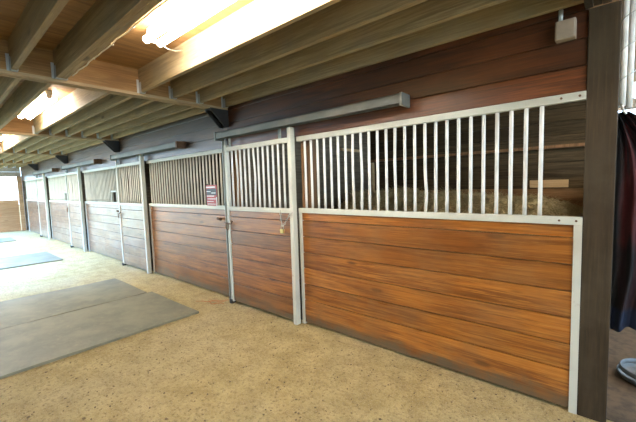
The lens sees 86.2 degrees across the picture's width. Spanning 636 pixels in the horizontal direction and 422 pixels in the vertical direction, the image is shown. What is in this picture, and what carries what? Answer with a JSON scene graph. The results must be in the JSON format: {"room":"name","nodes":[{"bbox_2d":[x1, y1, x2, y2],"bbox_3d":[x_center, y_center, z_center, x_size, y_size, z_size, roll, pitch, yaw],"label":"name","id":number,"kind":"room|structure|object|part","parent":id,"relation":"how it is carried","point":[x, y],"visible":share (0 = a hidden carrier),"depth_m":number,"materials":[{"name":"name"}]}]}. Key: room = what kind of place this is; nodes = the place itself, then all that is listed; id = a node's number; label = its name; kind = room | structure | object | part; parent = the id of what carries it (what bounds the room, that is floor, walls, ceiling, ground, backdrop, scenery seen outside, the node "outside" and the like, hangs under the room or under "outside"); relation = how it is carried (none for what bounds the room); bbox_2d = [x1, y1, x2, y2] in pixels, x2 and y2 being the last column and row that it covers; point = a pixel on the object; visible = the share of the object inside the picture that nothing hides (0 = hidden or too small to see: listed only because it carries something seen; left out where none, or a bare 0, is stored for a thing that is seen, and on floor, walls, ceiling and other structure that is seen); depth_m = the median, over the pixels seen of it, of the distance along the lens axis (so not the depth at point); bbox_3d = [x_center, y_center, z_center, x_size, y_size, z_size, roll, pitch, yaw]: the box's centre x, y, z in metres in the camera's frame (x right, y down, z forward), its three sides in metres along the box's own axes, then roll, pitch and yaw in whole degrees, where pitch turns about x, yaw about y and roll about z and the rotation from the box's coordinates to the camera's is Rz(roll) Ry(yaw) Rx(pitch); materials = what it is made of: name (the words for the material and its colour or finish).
{"room":"farm building","nodes":[
{"label":"farm building","id":0,"kind":"room"},
{"bbox_2d":[0,166,28,232],"bbox_3d":[-11.554,-0.616,14.015,0.070,2.715,5.850,2,6,41],"label":"wall","id":1,"kind":"structure","parent":0,"point":[10,220],"depth_m":13.40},
{"bbox_2d":[46,177,66,234],"bbox_3d":[-8.284,-0.627,12.897,0.040,2.715,3.220,2,6,41],"label":"wall partition","id":2,"kind":"structure","parent":0,"point":[47,183],"depth_m":11.72,"materials":[{"name":"grey metal"}]},
{"bbox_2d":[79,171,124,244],"bbox_3d":[-5.514,-0.523,10.506,0.040,2.715,3.220,2,6,41],"label":"wall partition","id":3,"kind":"structure","parent":0,"point":[82,174],"depth_m":9.42,"materials":[{"name":"wood"}]},
{"bbox_2d":[131,153,224,259],"bbox_3d":[-2.745,-0.418,8.116,0.040,2.715,3.220,2,6,41],"label":"wall partition","id":4,"kind":"structure","parent":0,"point":[147,172],"depth_m":7.74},
{"bbox_2d":[20,3,589,180],"bbox_3d":[-5.125,-1.320,7.768,17.720,0.720,0.040,2,6,41],"label":"wall","id":5,"kind":"structure","parent":0,"point":[523,60],"depth_m":2.64,"materials":[{"name":"brown wood"}]},
{"bbox_2d":[32,168,57,174],"bbox_3d":[-8.554,-1.223,10.625,2.685,0.115,0.150,2,6,41],"label":"door track","id":6,"kind":"object","parent":5,"relation":"attached to","point":[51,169],"visible":1,"depth_m":10.26,"materials":[{"name":"metal"}]},
{"bbox_2d":[35,174,50,238],"bbox_3d":[-9.014,-0.148,11.106,1.223,2.085,0.098,2,6,41],"label":"gate","id":7,"kind":"object","parent":6,"relation":"hanging from","point":[41,188],"visible":1,"depth_m":11.04,"materials":[{"name":"white paint"}]},
{"bbox_2d":[61,159,101,169],"bbox_3d":[-5.784,-1.118,8.235,2.685,0.115,0.150,2,6,41],"label":"door track","id":8,"kind":"object","parent":5,"relation":"attached to","point":[94,161],"visible":1,"depth_m":7.90,"materials":[{"name":"metal"}]},
{"bbox_2d":[65,167,86,251],"bbox_3d":[-6.245,-0.043,8.715,1.223,2.085,0.098,2,6,41],"label":"gate","id":9,"kind":"object","parent":8,"relation":"hanging from","point":[75,197],"visible":1,"depth_m":8.65,"materials":[{"name":"white paint"}]},
{"bbox_3d":[-5.804,-1.114,8.216,2.620,0.080,0.075,2,6,41],"label":"rail","id":10,"kind":"part","parent":8,"relation":"part of","materials":[{"name":"metal"}]},
{"bbox_2d":[110,141,185,160],"bbox_3d":[-3.015,-1.014,5.844,2.685,0.115,0.150,2,6,41],"label":"door track","id":11,"kind":"object","parent":5,"relation":"attached to","point":[177,144],"visible":0.96,"depth_m":5.50,"materials":[{"name":"metal"}]},
{"bbox_2d":[116,155,151,273],"bbox_3d":[-3.476,0.061,6.324,1.223,2.085,0.098,2,6,41],"label":"gate","id":12,"kind":"object","parent":11,"relation":"hanging from","point":[135,240],"visible":1,"depth_m":6.26,"materials":[{"name":"beige paint"}]},
{"bbox_3d":[-3.481,-0.854,6.257,1.095,0.050,0.041,2,6,41],"label":"rail","id":13,"kind":"part","parent":12,"relation":"part of","materials":[{"name":"white metal"}]},
{"bbox_3d":[-3.459,-0.122,6.315,1.095,0.050,0.041,2,6,41],"label":"rail","id":14,"kind":"part","parent":12,"relation":"part of","materials":[{"name":"silver metal"}]},
{"bbox_2d":[205,107,228,128],"bbox_3d":[-1.258,-1.153,4.233,0.130,0.210,0.250,2,6,41],"label":"bracket","id":15,"kind":"object","parent":5,"relation":"attached to","point":[219,117],"visible":1,"depth_m":4.24,"materials":[{"name":"metal"}]},
{"bbox_3d":[-1.305,-1.155,4.273,0.008,0.210,0.250,2,6,41],"label":"plate","id":16,"kind":"part","parent":15,"relation":"part of","materials":[{"name":"metal"}]},
{"bbox_2d":[214,92,409,140],"bbox_3d":[-0.288,-0.911,3.490,2.572,0.115,0.150,2,6,41],"label":"door track","id":17,"kind":"object","parent":5,"relation":"attached to","point":[401,98],"visible":1,"depth_m":3.12,"materials":[{"name":"metal"}]},
{"bbox_2d":[224,127,300,324],"bbox_3d":[-0.706,0.166,3.934,1.223,2.085,0.098,2,6,41],"label":"gate","id":18,"kind":"object","parent":17,"relation":"hanging from","point":[264,268],"visible":0.99,"depth_m":3.88,"materials":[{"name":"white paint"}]},
{"bbox_3d":[-0.712,-0.750,3.867,1.095,0.050,0.041,2,6,41],"label":"rail","id":19,"kind":"part","parent":18,"relation":"part of","materials":[{"name":"silver metal"}]},
{"bbox_3d":[-0.689,-0.017,3.924,1.095,0.050,0.041,2,6,41],"label":"rail","id":20,"kind":"part","parent":18,"relation":"part of","materials":[{"name":"silver metal"}]},
{"bbox_2d":[279,211,292,225],"bbox_3d":[-0.335,0.079,3.564,0.218,0.182,0.024,3,6,45],"label":"chain","id":21,"kind":"object","parent":18,"relation":"attached to","point":[280,211],"visible":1,"depth_m":3.58,"materials":[{"name":"metal"}]},
{"bbox_2d":[555,9,576,43],"bbox_3d":[1.461,-1.100,2.004,0.100,0.179,0.070,2,6,41],"label":"junction box","id":22,"kind":"object","parent":5,"relation":"attached to","point":[565,30],"visible":1,"depth_m":1.99,"materials":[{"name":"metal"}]},
{"bbox_3d":[1.442,-1.063,1.983,0.088,0.098,0.006,2,6,41],"label":"plate","id":23,"kind":"part","parent":22,"relation":"part of","materials":[{"name":"beige plastic"}]},
{"bbox_2d":[241,132,370,278],"bbox_3d":[0.024,-0.314,5.725,0.040,2.715,3.220,2,6,41],"label":"wall partition","id":24,"kind":"structure","parent":0,"point":[357,171],"depth_m":5.48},
{"bbox_2d":[340,148,359,151],"bbox_3d":[0.611,-1.125,6.300,0.050,0.045,0.600,2,6,41],"label":"cleat","id":25,"kind":"object","parent":24,"relation":"attached to","point":[341,149],"visible":0.74,"depth_m":6.25,"materials":[{"name":"brown wood"}]},
{"bbox_2d":[371,163,374,190],"bbox_3d":[1.093,-0.648,6.848,0.070,0.640,0.080,2,6,41],"label":"stud","id":26,"kind":"object","parent":24,"relation":"attached to","point":[372,164],"visible":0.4,"depth_m":6.81,"materials":[{"name":"brown wood"}]},
{"bbox_2d":[0,208,635,421],"bbox_3d":[-23.438,1.368,11.949,69.000,0.204,42.000,2,6,41],"label":"floor","id":27,"kind":"structure","parent":0,"point":[78,267],"depth_m":2.69,"materials":[{"name":"beige sand"}]},
{"bbox_2d":[0,237,15,242],"bbox_3d":[-10.618,0.998,10.286,1.158,0.027,2.100,2,6,41],"label":"rubber mat","id":28,"kind":"object","parent":27,"relation":"on","point":[9,239],"visible":1,"depth_m":10.78,"materials":[{"name":"grey rubber"}]},
{"bbox_2d":[16,176,26,230],"bbox_3d":[-11.840,-0.294,13.576,0.130,2.160,0.135,2,6,41],"label":"end post","id":29,"kind":"object","parent":27,"relation":"on","point":[19,179],"visible":1,"depth_m":13.53,"materials":[{"name":"wood"}]},
{"bbox_2d":[0,252,62,269],"bbox_3d":[-6.908,1.133,7.148,1.576,0.027,2.200,2,6,41],"label":"rubber mat","id":30,"kind":"object","parent":27,"relation":"on","point":[42,257],"visible":1,"depth_m":7.47,"materials":[{"name":"grey rubber"}]},
{"bbox_2d":[24,179,40,233],"bbox_3d":[-10.377,-0.162,12.398,2.370,1.993,0.090,2,6,41],"label":"panel","id":31,"kind":"object","parent":27,"relation":"on","point":[33,213],"visible":0.71,"depth_m":12.52,"materials":[{"name":"white paint"}]},
{"bbox_2d":[47,174,70,243],"bbox_3d":[-7.608,-0.058,10.007,2.370,1.993,0.090,2,6,41],"label":"panel","id":32,"kind":"object","parent":27,"relation":"on","point":[60,226],"visible":0.73,"depth_m":10.07,"materials":[{"name":"white paint"}]},
{"bbox_3d":[-7.625,-1.027,9.945,2.370,0.050,0.042,2,6,41],"label":"rail","id":33,"kind":"part","parent":32,"relation":"part of","materials":[{"name":"silver metal"}]},
{"bbox_3d":[-7.603,-0.287,10.003,2.370,0.050,0.044,2,6,41],"label":"rail","id":34,"kind":"part","parent":32,"relation":"part of","materials":[{"name":"silver metal"}]},
{"bbox_2d":[0,278,146,328],"bbox_3d":[-3.704,1.250,4.416,1.263,0.028,2.350,2,6,41],"label":"rubber mat","id":35,"kind":"object","parent":27,"relation":"on","point":[13,312],"visible":0.94,"depth_m":4.60,"materials":[{"name":"grey rubber"}]},
{"bbox_2d":[0,292,198,378],"bbox_3d":[-2.698,1.286,3.583,1.297,0.027,2.405,2,6,41],"label":"rubber mat","id":36,"kind":"object","parent":27,"relation":"on","point":[30,345],"visible":1,"depth_m":3.64,"materials":[{"name":"grey rubber"}]},
{"bbox_2d":[82,166,123,260],"bbox_3d":[-4.839,0.047,7.617,2.370,1.993,0.090,2,6,41],"label":"panel","id":37,"kind":"object","parent":27,"relation":"on","point":[103,229],"visible":0.89,"depth_m":7.59,"materials":[{"name":"white paint"}]},
{"bbox_3d":[-4.856,-0.923,7.555,2.370,0.050,0.042,2,6,41],"label":"rail","id":38,"kind":"part","parent":37,"relation":"part of","materials":[{"name":"silver metal"}]},
{"bbox_3d":[-4.834,-0.182,7.612,2.370,0.050,0.044,2,6,41],"label":"rail","id":39,"kind":"part","parent":37,"relation":"part of","materials":[{"name":"silver metal"}]},
{"bbox_3d":[-4.228,-0.304,7.076,0.290,0.240,0.042,2,6,41],"label":"feed opening frame","id":40,"kind":"part","parent":37,"relation":"part of","materials":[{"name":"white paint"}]},
{"bbox_2d":[122,167,131,218],"bbox_3d":[-3.826,-0.278,6.847,0.120,2.700,0.105,2,6,41],"label":"stud","id":41,"kind":"object","parent":27,"relation":"on","point":[125,167],"visible":0.03,"depth_m":6.79,"materials":[{"name":"grey metal"}]},
{"bbox_2d":[151,162,160,202],"bbox_3d":[-2.857,-0.241,6.011,0.120,2.700,0.105,2,6,41],"label":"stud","id":42,"kind":"object","parent":27,"relation":"on","point":[157,162],"visible":0.06,"depth_m":5.95,"materials":[{"name":"brown wood"}]},
{"bbox_2d":[146,149,228,295],"bbox_3d":[-2.069,0.151,5.226,2.370,1.993,0.090,2,6,41],"label":"panel","id":43,"kind":"object","parent":27,"relation":"on","point":[188,246],"visible":0.9,"depth_m":5.13,"materials":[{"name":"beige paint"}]},
{"bbox_3d":[-2.086,-0.818,5.164,2.370,0.050,0.042,2,6,41],"label":"rail","id":44,"kind":"part","parent":43,"relation":"part of","materials":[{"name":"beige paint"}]},
{"bbox_3d":[-2.064,-0.078,5.221,2.370,0.050,0.044,2,6,41],"label":"rail","id":45,"kind":"part","parent":43,"relation":"part of","materials":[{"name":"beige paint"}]},
{"bbox_2d":[206,184,217,205],"bbox_3d":[-1.445,-0.223,4.639,0.260,0.303,0.024,2,6,41],"label":"card","id":46,"kind":"object","parent":43,"relation":"hanging from","point":[211,190],"visible":1,"depth_m":4.63,"materials":[{"name":"paper"}]},
{"bbox_2d":[202,299,227,303],"bbox_3d":[-1.371,1.163,4.426,0.486,0.053,0.131,0,5,26],"label":"twine","id":47,"kind":"object","parent":27,"relation":"on","point":[218,301],"visible":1,"depth_m":4.38,"materials":[{"name":"beige"}]},
{"bbox_2d":[221,141,230,298],"bbox_3d":[-1.162,0.147,4.409,0.076,2.075,0.036,2,6,41],"label":"channel","id":48,"kind":"object","parent":27,"relation":"on","point":[225,142],"visible":0.45,"depth_m":4.42,"materials":[{"name":"metal"}]},
{"bbox_2d":[229,150,243,230],"bbox_3d":[-1.056,-0.174,4.456,0.120,2.700,0.105,2,6,41],"label":"stud","id":49,"kind":"object","parent":27,"relation":"on","point":[234,162],"visible":0.07,"depth_m":4.39,"materials":[{"name":"brown wood"}]},
{"bbox_2d":[2,308,574,421],"bbox_3d":[-0.481,1.327,2.339,3.505,0.014,2.329,2,6,41],"label":"crumbs","id":50,"kind":"object","parent":27,"relation":"on","point":[83,418],"visible":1,"depth_m":2.58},
{"bbox_2d":[301,140,316,236],"bbox_3d":[-0.088,-0.137,3.620,0.120,2.700,0.105,2,6,41],"label":"stud","id":51,"kind":"object","parent":27,"relation":"on","point":[308,141],"visible":0.07,"depth_m":3.56,"materials":[{"name":"brown wood"}]},
{"bbox_2d":[296,91,586,413],"bbox_3d":[0.712,0.254,2.849,2.370,1.993,0.053,2,6,41],"label":"panel","id":52,"kind":"object","parent":27,"relation":"on","point":[510,322],"visible":1,"depth_m":2.57,"materials":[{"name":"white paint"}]},
{"bbox_3d":[0.705,0.027,2.831,2.370,0.050,0.044,2,6,41],"label":"rail","id":53,"kind":"part","parent":52,"relation":"part of","materials":[{"name":"silver metal"}]},
{"bbox_3d":[0.683,-0.714,2.773,2.370,0.050,0.042,2,6,41],"label":"rail","id":54,"kind":"part","parent":52,"relation":"part of","materials":[{"name":"silver metal"}]},
{"bbox_2d":[326,184,582,263],"bbox_3d":[1.733,0.309,4.914,3.412,1.486,2.302,2,6,41],"label":"heap","id":55,"kind":"object","parent":27,"relation":"on","point":[551,206],"visible":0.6,"depth_m":4.74,"materials":[{"name":"brown plant"}]},
{"bbox_2d":[577,0,621,421],"bbox_3d":[1.692,0.058,2.053,0.142,2.450,0.150,2,6,41],"label":"timber post","id":56,"kind":"object","parent":27,"relation":"on","point":[604,33],"visible":1,"depth_m":1.99,"materials":[{"name":"brown wood"}]},
{"bbox_2d":[616,358,635,385],"bbox_3d":[2.392,1.186,2.448,0.367,0.090,0.367,2,6,41],"label":"tub","id":57,"kind":"object","parent":27,"relation":"on","point":[626,367],"visible":1,"depth_m":2.56,"materials":[{"name":"grey metal"}]},
{"bbox_2d":[0,0,635,141],"bbox_3d":[-4.127,-1.565,5.715,22.200,0.030,9.100,2,6,41],"label":"ceiling","id":58,"kind":"structure","parent":0,"point":[130,50],"depth_m":2.62,"materials":[{"name":"brown wood"}]},
{"bbox_2d":[0,154,11,159],"bbox_3d":[-8.800,-1.585,9.487,3.536,0.240,0.065,2,6,41],"label":"joist","id":59,"kind":"object","parent":58,"relation":"attached to","point":[2,156],"visible":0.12,"depth_m":9.34,"materials":[{"name":"wood"}]},
{"bbox_2d":[0,76,20,103],"bbox_3d":[-3.862,-1.303,4.012,3.536,0.240,0.065,2,6,41],"label":"joist","id":60,"kind":"object","parent":58,"relation":"attached to","point":[7,84],"visible":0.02,"depth_m":3.27,"materials":[{"name":"wood"}]},
{"bbox_2d":[3,154,23,162],"bbox_3d":[-8.649,-1.603,9.660,3.536,0.240,0.065,2,6,41],"label":"joist","id":61,"kind":"object","parent":58,"relation":"attached to","point":[13,156],"visible":0.46,"depth_m":9.86,"materials":[{"name":"wood"}]},
{"bbox_2d":[7,164,20,167],"bbox_3d":[-10.939,-1.739,12.269,3.098,0.240,0.065,2,6,41],"label":"joist","id":62,"kind":"object","parent":58,"relation":"attached to","point":[11,165],"visible":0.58,"depth_m":12.58,"materials":[{"name":"wood"}]},
{"bbox_2d":[0,135,32,151],"bbox_3d":[-6.177,-1.462,6.926,3.536,0.240,0.065,2,6,41],"label":"joist","id":63,"kind":"object","parent":58,"relation":"attached to","point":[11,141],"visible":0.7,"depth_m":7.10,"materials":[{"name":"wood"}]},
{"bbox_2d":[0,159,37,163],"bbox_3d":[-10.291,-1.614,10.557,0.120,0.260,2.450,2,6,41],"label":"cross beam","id":64,"kind":"structure","parent":58,"relation":"attached to","point":[1,161],"depth_m":11.04,"materials":[{"name":"brown wood"}]},
{"bbox_2d":[27,164,37,170],"bbox_3d":[-9.566,-1.467,11.405,0.130,0.210,0.250,2,6,41],"label":"bracket","id":65,"kind":"object","parent":64,"relation":"attached to","point":[33,166],"visible":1,"depth_m":11.40,"materials":[{"name":"metal"}]},
{"bbox_2d":[15,164,26,168],"bbox_3d":[-10.783,-1.758,12.450,3.098,0.240,0.065,2,6,41],"label":"joist","id":66,"kind":"object","parent":58,"relation":"attached to","point":[21,165],"visible":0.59,"depth_m":12.83,"materials":[{"name":"wood"}]},
{"bbox_2d":[13,155,34,162],"bbox_3d":[-8.496,-1.621,9.837,3.536,0.240,0.065,2,6,41],"label":"joist","id":67,"kind":"object","parent":58,"relation":"attached to","point":[23,157],"visible":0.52,"depth_m":10.09,"materials":[{"name":"wood"}]},
{"bbox_2d":[0,80,51,129],"bbox_3d":[-3.718,-1.320,4.178,3.536,0.240,0.065,2,6,41],"label":"joist","id":68,"kind":"object","parent":58,"relation":"attached to","point":[28,91],"visible":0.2,"depth_m":3.91,"materials":[{"name":"wood"}]},
{"bbox_2d":[13,136,47,152],"bbox_3d":[-6.030,-1.480,7.096,3.536,0.240,0.065,2,6,41],"label":"joist","id":69,"kind":"object","parent":58,"relation":"attached to","point":[33,140],"visible":0.55,"depth_m":7.15,"materials":[{"name":"wood"}]},
{"bbox_2d":[0,142,67,155],"bbox_3d":[-7.522,-1.509,8.167,0.120,0.260,2.450,2,6,41],"label":"cross beam","id":70,"kind":"structure","parent":58,"relation":"attached to","point":[10,151],"depth_m":8.49,"materials":[{"name":"brown wood"}]},
{"bbox_2d":[55,155,67,163],"bbox_3d":[-6.797,-1.362,9.014,0.130,0.210,0.250,2,6,41],"label":"bracket","id":71,"kind":"object","parent":70,"relation":"attached to","point":[62,158],"visible":0.98,"depth_m":9.01,"materials":[{"name":"metal"}]},
{"bbox_2d":[23,155,47,162],"bbox_3d":[-8.336,-1.641,10.021,3.536,0.240,0.065,2,6,41],"label":"joist","id":72,"kind":"object","parent":58,"relation":"attached to","point":[35,157],"visible":0.45,"depth_m":10.15,"materials":[{"name":"wood"}]},
{"bbox_2d":[5,0,68,71],"bbox_3d":[-1.132,-1.194,1.576,3.536,0.240,0.065,2,6,41],"label":"joist","id":73,"kind":"object","parent":58,"relation":"attached to","point":[37,16],"visible":1,"depth_m":2.21,"materials":[{"name":"wood"}]},
{"bbox_2d":[18,90,56,118],"bbox_3d":[-3.799,-1.409,4.570,1.560,0.121,0.152,2,6,41],"label":"lamp","id":74,"kind":"object","parent":58,"relation":"attached to","point":[47,94],"visible":0.97,"depth_m":4.37,"materials":[{"name":"white glass"}]},
{"bbox_2d":[32,155,54,162],"bbox_3d":[-8.179,-1.660,10.202,3.536,0.240,0.065,2,6,41],"label":"joist","id":75,"kind":"object","parent":58,"relation":"attached to","point":[48,156],"visible":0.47,"depth_m":10.35,"materials":[{"name":"wood"}]},
{"bbox_2d":[25,137,63,152],"bbox_3d":[-5.880,-1.498,7.269,3.536,0.240,0.065,2,6,41],"label":"joist","id":76,"kind":"object","parent":58,"relation":"attached to","point":[49,140],"visible":0.52,"depth_m":7.30,"materials":[{"name":"wood"}]},
{"bbox_2d":[37,138,78,153],"bbox_3d":[-5.726,-1.517,7.446,3.536,0.240,0.065,2,6,41],"label":"joist","id":77,"kind":"object","parent":58,"relation":"attached to","point":[64,141],"visible":0.47,"depth_m":7.47,"materials":[{"name":"wood"}]},
{"bbox_2d":[0,118,118,140],"bbox_3d":[-4.753,-1.405,5.776,0.120,0.260,2.450,2,6,41],"label":"cross beam","id":78,"kind":"structure","parent":58,"relation":"attached to","point":[16,126],"depth_m":5.64,"materials":[{"name":"brown wood"}]},
{"bbox_2d":[103,140,119,151],"bbox_3d":[-4.028,-1.258,6.623,0.130,0.210,0.250,2,6,41],"label":"bracket","id":79,"kind":"object","parent":78,"relation":"attached to","point":[114,146],"visible":1,"depth_m":6.62,"materials":[{"name":"metal"}]},
{"bbox_2d":[32,88,108,133],"bbox_3d":[-3.408,-1.358,4.536,3.536,0.240,0.065,2,6,41],"label":"joist","id":80,"kind":"object","parent":58,"relation":"attached to","point":[78,99],"visible":0.7,"depth_m":4.39,"materials":[{"name":"wood"}]},
{"bbox_2d":[49,139,93,153],"bbox_3d":[-5.566,-1.536,7.631,3.536,0.240,0.065,2,6,41],"label":"joist","id":81,"kind":"object","parent":58,"relation":"attached to","point":[80,141],"visible":0.45,"depth_m":7.63,"materials":[{"name":"wood"}]},
{"bbox_2d":[61,140,102,154],"bbox_3d":[-5.410,-1.555,7.811,3.536,0.240,0.065,2,6,41],"label":"joist","id":82,"kind":"object","parent":58,"relation":"attached to","point":[95,142],"visible":0.44,"depth_m":7.85,"materials":[{"name":"wood"}]},
{"bbox_2d":[49,94,132,134],"bbox_3d":[-3.261,-1.376,4.705,3.536,0.240,0.065,2,6,41],"label":"joist","id":83,"kind":"object","parent":58,"relation":"attached to","point":[109,101],"visible":0.54,"depth_m":4.49,"materials":[{"name":"wood"}]},
{"bbox_2d":[50,0,162,80],"bbox_3d":[-0.929,-1.218,1.810,3.536,0.240,0.105,2,6,41],"label":"joist","id":84,"kind":"object","parent":58,"relation":"attached to","point":[104,21],"visible":1,"depth_m":2.27,"materials":[{"name":"wood"}]},
{"bbox_2d":[72,0,167,75],"bbox_3d":[-1.056,-1.127,2.019,2.800,0.025,0.029,2,6,41],"label":"cable","id":85,"kind":"object","parent":84,"relation":"attached to","point":[165,1],"visible":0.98,"depth_m":2.15,"materials":[{"name":"white plastic"}]},
{"bbox_2d":[65,97,153,136],"bbox_3d":[-3.111,-1.394,4.878,3.536,0.240,0.065,2,6,41],"label":"joist","id":86,"kind":"object","parent":58,"relation":"attached to","point":[133,103],"visible":0.5,"depth_m":4.67,"materials":[{"name":"wood"}]},
{"bbox_2d":[0,39,227,109],"bbox_3d":[-2.914,-1.188,2.312,0.120,0.260,5.300,2,6,41],"label":"cross beam","id":87,"kind":"structure","parent":58,"relation":"attached to","point":[99,76],"depth_m":3.20,"materials":[{"name":"brown wood"}]},
{"bbox_2d":[81,101,174,137],"bbox_3d":[-2.957,-1.413,5.055,3.536,0.240,0.065,2,6,41],"label":"joist","id":88,"kind":"object","parent":58,"relation":"attached to","point":[154,106],"visible":0.46,"depth_m":4.85,"materials":[{"name":"wood"}]},
{"bbox_2d":[96,104,193,138],"bbox_3d":[-2.797,-1.432,5.240,3.536,0.240,0.065,2,6,41],"label":"joist","id":89,"kind":"object","parent":58,"relation":"attached to","point":[173,109],"visible":0.44,"depth_m":5.03,"materials":[{"name":"wood"}]},
{"bbox_2d":[111,107,204,139],"bbox_3d":[-2.640,-1.451,5.421,3.536,0.240,0.065,2,6,41],"label":"joist","id":90,"kind":"object","parent":58,"relation":"attached to","point":[194,111],"visible":0.44,"depth_m":5.22,"materials":[{"name":"wood"}]},
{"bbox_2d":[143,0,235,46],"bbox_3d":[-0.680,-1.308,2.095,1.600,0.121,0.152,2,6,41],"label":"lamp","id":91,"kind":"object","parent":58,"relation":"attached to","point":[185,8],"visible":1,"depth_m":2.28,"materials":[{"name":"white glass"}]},
{"bbox_2d":[136,0,340,93],"bbox_3d":[-0.485,-1.272,2.322,3.536,0.240,0.065,2,6,41],"label":"joist","id":92,"kind":"object","parent":58,"relation":"attached to","point":[258,19],"visible":1,"depth_m":2.45,"materials":[{"name":"wood"}]},
{"bbox_2d":[168,0,427,99],"bbox_3d":[-0.270,-1.298,2.571,3.536,0.240,0.065,2,6,41],"label":"joist","id":93,"kind":"object","parent":58,"relation":"attached to","point":[343,16],"visible":0.77,"depth_m":2.49,"materials":[{"name":"wood"}]},
{"bbox_2d":[196,0,507,103],"bbox_3d":[-0.060,-1.324,2.811,3.536,0.240,0.065,2,6,41],"label":"joist","id":94,"kind":"object","parent":58,"relation":"attached to","point":[429,13],"visible":0.77,"depth_m":2.52,"materials":[{"name":"wood"}]},
{"bbox_2d":[221,0,583,107],"bbox_3d":[0.162,-1.351,3.067,3.536,0.240,0.065,2,6,41],"label":"joist","id":95,"kind":"object","parent":58,"relation":"attached to","point":[508,12],"visible":0.76,"depth_m":2.58,"materials":[{"name":"wood"}]},
{"bbox_2d":[584,0,611,8],"bbox_3d":[-0.145,-1.083,-0.079,0.120,0.260,5.300,2,6,41],"label":"cross beam","id":96,"kind":"structure","parent":58,"relation":"attached to","point":[587,3],"depth_m":1.90,"materials":[{"name":"brown wood"}]},
{"bbox_2d":[618,0,635,113],"bbox_3d":[1.917,-1.021,2.104,0.097,0.850,0.203,2,6,41],"label":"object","id":97,"kind":"object","parent":58,"relation":"attached to","point":[628,24],"visible":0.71,"depth_m":2.10,"materials":[{"name":"white fabric"}]},
{"bbox_2d":[610,111,635,331],"bbox_3d":[2.144,0.090,2.057,0.586,1.422,0.151,1,5,27],"label":"curtain","id":98,"kind":"object","parent":97,"relation":"hanging from","point":[623,285],"visible":0.76,"depth_m":2.18,"materials":[{"name":"fabric"}]},
{"bbox_2d":[370,98,635,264],"bbox_3d":[-1.254,-0.534,9.011,22.100,2.715,0.084,2,6,41],"label":"wall","id":99,"kind":"structure","parent":0,"point":[565,123],"depth_m":5.34,"materials":[{"name":"brown wood"}]},
{"bbox_2d":[371,143,584,161],"bbox_3d":[2.432,-0.948,5.654,3.560,0.045,0.118,2,6,41],"label":"wall ledge","id":100,"kind":"object","parent":99,"relation":"attached to","point":[573,144],"visible":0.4,"depth_m":5.30,"materials":[{"name":"brown wood"}]},
{"bbox_2d":[530,179,568,187],"bbox_3d":[3.358,-0.397,4.952,0.470,0.110,0.024,2,6,41],"label":"cleat","id":101,"kind":"object","parent":99,"relation":"attached to","point":[533,183],"visible":1,"depth_m":4.92,"materials":[{"name":"brown wood"}]}
]}

